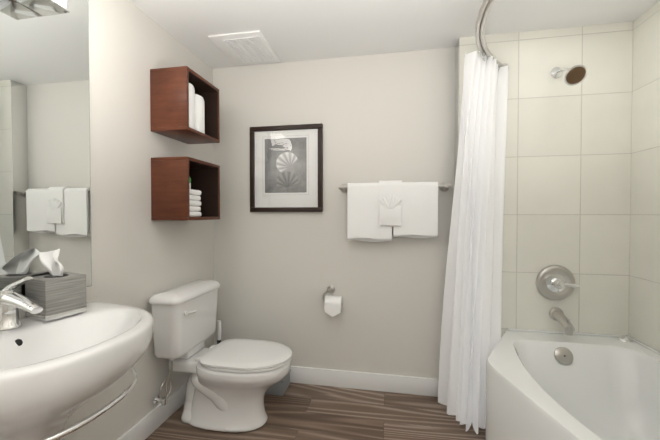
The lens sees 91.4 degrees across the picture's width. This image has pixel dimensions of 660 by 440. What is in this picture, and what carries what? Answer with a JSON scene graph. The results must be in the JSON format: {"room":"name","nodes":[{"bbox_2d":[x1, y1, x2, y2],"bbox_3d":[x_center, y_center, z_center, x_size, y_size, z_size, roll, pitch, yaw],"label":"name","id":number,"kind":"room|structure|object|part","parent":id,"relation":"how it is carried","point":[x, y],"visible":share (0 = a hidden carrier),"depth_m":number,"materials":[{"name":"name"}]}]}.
{"room":"bathroom","nodes":[
{"label":"bathroom","id":0,"kind":"room"},
{"bbox_2d":[19,0,213,439],"bbox_3d":[-1.170,0.048,0.865,0.120,2.200,3.228,0,1,10],"label":"wall","id":1,"kind":"structure","parent":0,"point":[139,257],"depth_m":1.58,"materials":[{"name":"white paint"}]},
{"bbox_2d":[0,0,91,295],"bbox_3d":[-1.092,-0.344,0.934,0.005,1.268,0.864,0,1,10],"label":"wall mirror","id":2,"kind":"object","parent":1,"relation":"attached to","point":[45,191],"visible":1,"depth_m":1.18,"materials":[{"name":"clear glass"}]},
{"bbox_2d":[16,0,69,15],"bbox_3d":[-1.021,-0.839,0.969,0.118,0.210,0.455,0,1,10],"label":"sconce","id":3,"kind":"object","parent":2,"relation":"attached to","point":[47,7],"visible":1,"depth_m":1.12,"materials":[{"name":"silver metal"}]},
{"bbox_2d":[117,382,186,439],"bbox_3d":[-1.105,1.093,0.863,0.014,0.112,2.974,0,1,10],"label":"baseboard","id":4,"kind":"structure","parent":1,"relation":"attached to","point":[148,424],"depth_m":1.73,"materials":[{"name":"white"}]},
{"bbox_2d":[150,66,219,143],"bbox_3d":[-0.816,-0.631,1.845,0.215,0.327,0.326,0,1,10],"label":"cube shelf","id":5,"kind":"object","parent":1,"relation":"attached to","point":[184,104],"visible":1,"depth_m":1.70,"materials":[{"name":"brown wood"}]},
{"bbox_2d":[151,156,219,220],"bbox_3d":[-0.816,-0.162,1.853,0.215,0.333,0.326,0,1,10],"label":"cube shelf","id":6,"kind":"object","parent":1,"relation":"attached to","point":[185,188],"visible":1,"depth_m":1.71,"materials":[{"name":"brown wood"}]},
{"bbox_2d":[145,382,484,439],"bbox_3d":[0.138,1.192,0.642,2.781,0.080,3.228,0,1,10],"label":"floor","id":7,"kind":"structure","parent":0,"point":[298,411],"depth_m":1.81,"materials":[{"name":"brown wood"}]},
{"bbox_2d":[0,277,153,439],"bbox_3d":[-0.835,0.662,0.972,0.496,0.969,0.656,0,1,10],"label":"pedestal sink","id":8,"kind":"object","parent":7,"relation":"on","point":[55,374],"visible":0.96,"depth_m":0.93,"materials":[{"name":"white ceramic"}]},
{"bbox_2d":[0,277,42,330],"bbox_3d":[-0.970,0.258,1.002,0.143,0.162,0.062,0,1,10],"label":"faucet","id":9,"kind":"object","parent":8,"relation":"on","point":[11,301],"depth_m":0.99,"materials":[{"name":"silver metal"}]},
{"bbox_2d":[25,249,86,321],"bbox_3d":[-0.984,0.222,1.148,0.159,0.228,0.127,0,1,23],"label":"tissue box","id":10,"kind":"object","parent":8,"relation":"on","point":[57,292],"visible":0.98,"depth_m":1.11,"materials":[{"name":"grey wood"}]},
{"bbox_2d":[217,320,221,343],"bbox_3d":[-0.761,0.910,2.213,0.110,0.432,0.110,0,1,10],"label":"toilet brush","id":11,"kind":"object","parent":7,"relation":"on","point":[219,330],"visible":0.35,"depth_m":2.20,"materials":[{"name":"white plastic"}]},
{"bbox_2d":[149,280,291,431],"bbox_3d":[-0.563,0.764,1.818,0.712,0.759,0.454,0,1,10],"label":"toilet","id":12,"kind":"object","parent":7,"relation":"on","point":[230,383],"visible":1,"depth_m":1.73,"materials":[{"name":"white ceramic"}]},
{"bbox_3d":[-0.815,0.579,1.862,0.200,0.390,0.454,0,1,10],"label":"tank","id":13,"kind":"part","parent":12,"relation":"part of","materials":[{"name":"white ceramic"}]},
{"bbox_3d":[-0.467,0.755,1.800,0.517,0.038,0.360,0,1,10],"label":"seat","id":14,"kind":"part","parent":12,"relation":"part of","materials":[{"name":"white plastic"}]},
{"bbox_2d":[265,369,290,395],"bbox_3d":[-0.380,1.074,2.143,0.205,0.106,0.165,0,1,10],"label":"trash can","id":15,"kind":"object","parent":7,"relation":"on","point":[279,388],"visible":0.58,"depth_m":2.06,"materials":[{"name":"grey plastic"}]},
{"bbox_2d":[485,328,659,439],"bbox_3d":[1.100,0.887,1.218,0.846,0.512,1.272,0,1,10],"label":"bathtub","id":16,"kind":"object","parent":7,"relation":"on","point":[548,385],"visible":1,"depth_m":1.55,"materials":[{"name":"white ceramic"}]},
{"bbox_3d":[1.216,0.650,1.198,0.610,0.012,1.262,0,1,10],"label":"trim","id":17,"kind":"part","parent":16,"relation":"part of","materials":[{"name":"white ceramic"}]},
{"bbox_3d":[1.578,0.639,1.723,0.060,0.034,0.059,0,1,10],"label":"drain knob","id":18,"kind":"part","parent":16,"relation":"part of","materials":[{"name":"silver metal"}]},
{"bbox_2d":[213,47,454,378],"bbox_3d":[0.480,0.027,2.140,2.661,2.200,0.120,0,1,10],"label":"wall","id":19,"kind":"structure","parent":0,"point":[386,117],"depth_m":2.15,"materials":[{"name":"white paint"}]},
{"bbox_2d":[250,123,322,211],"bbox_3d":[-0.303,-0.344,2.203,0.514,0.588,0.028,0,1,10],"label":"picture frame","id":20,"kind":"object","parent":19,"relation":"attached to","point":[286,168],"visible":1,"depth_m":2.20,"materials":[{"name":"grey"}]},
{"bbox_2d":[265,137,306,192],"bbox_3d":[-0.305,-0.367,2.204,0.297,0.371,0.001,0,1,10],"label":"print","id":21,"kind":"object","parent":20,"relation":"attached to","point":[285,157],"depth_m":2.20},
{"bbox_2d":[322,285,342,316],"bbox_3d":[0.015,0.537,2.127,0.140,0.182,0.106,0,1,10],"label":"toilet paper holder","id":22,"kind":"object","parent":19,"relation":"attached to","point":[333,305],"visible":0.98,"depth_m":2.08,"materials":[{"name":"silver metal"}]},
{"bbox_2d":[290,366,438,396],"bbox_3d":[-0.032,1.071,2.184,1.645,0.112,0.014,0,1,10],"label":"baseboard","id":23,"kind":"structure","parent":19,"relation":"attached to","point":[373,381],"depth_m":2.13,"materials":[{"name":"white wood"}]},
{"bbox_2d":[339,180,451,241],"bbox_3d":[0.398,-0.049,2.029,0.690,0.388,0.125,0,1,10],"label":"towel rail","id":24,"kind":"object","parent":19,"relation":"attached to","point":[376,212],"visible":0.98,"depth_m":1.98,"materials":[{"name":"white fabric"}]},
{"bbox_2d":[459,21,632,337],"bbox_3d":[1.274,0.031,1.907,1.013,2.200,0.170,0,1,10],"label":"wall tile","id":25,"kind":"structure","parent":19,"relation":"attached to","point":[567,187],"depth_m":1.80,"materials":[{"name":"beige tile"}]},
{"bbox_2d":[454,38,458,185],"bbox_3d":[0.769,0.030,1.969,0.002,2.200,0.112,0,1,10],"label":"tile trim","id":26,"kind":"structure","parent":25,"relation":"attached to","point":[456,139],"depth_m":1.96,"materials":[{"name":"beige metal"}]},
{"bbox_2d":[438,0,508,433],"bbox_3d":[0.722,0.111,1.275,0.385,1.993,1.301,0,1,10],"label":"shower curtain","id":27,"kind":"object","parent":25,"relation":"attached to","point":[471,325],"visible":0.98,"depth_m":1.71,"materials":[{"name":"white fabric"}]},
{"bbox_2d":[536,265,579,299],"bbox_3d":[1.268,0.359,1.792,0.200,0.200,0.069,0,1,10],"label":"tub valve","id":28,"kind":"object","parent":25,"relation":"attached to","point":[555,282],"visible":1,"depth_m":1.81,"materials":[{"name":"silver metal"}]},
{"bbox_2d":[549,307,574,335],"bbox_3d":[1.268,0.553,1.753,0.074,0.105,0.151,0,1,10],"label":"tub spout","id":29,"kind":"object","parent":25,"relation":"attached to","point":[559,316],"visible":1,"depth_m":1.74,"materials":[{"name":"silver metal"}]},
{"bbox_2d":[551,65,586,85],"bbox_3d":[1.250,-0.767,1.698,0.098,0.164,0.223,0,1,10],"label":"shower head","id":30,"kind":"object","parent":25,"relation":"attached to","point":[575,75],"visible":1,"depth_m":1.63},
{"bbox_2d":[129,0,658,68],"bbox_3d":[0.138,-1.098,0.605,2.781,0.100,3.228,0,1,10],"label":"ceiling","id":31,"kind":"structure","parent":0,"point":[296,30],"depth_m":1.73,"materials":[{"name":"white paint"}]},
{"bbox_2d":[208,30,280,64],"bbox_3d":[-0.521,-1.062,2.022,0.320,0.017,0.365,0,1,10],"label":"fan","id":32,"kind":"object","parent":31,"relation":"attached to","point":[246,48],"visible":1,"depth_m":1.98,"materials":[{"name":"white plastic"}]},
{"bbox_3d":[1.436,0.057,0.323,0.120,2.200,3.108,0,1,10],"label":"wall","id":33,"kind":"structure","parent":0,"visible":0},
{"bbox_2d":[628,0,659,351],"bbox_3d":[1.520,0.044,1.127,0.006,2.200,1.276,0,1,10],"label":"wall tile","id":34,"kind":"structure","parent":33,"relation":"attached to","point":[644,295],"depth_m":1.65,"materials":[{"name":"beige tile"}]}
]}

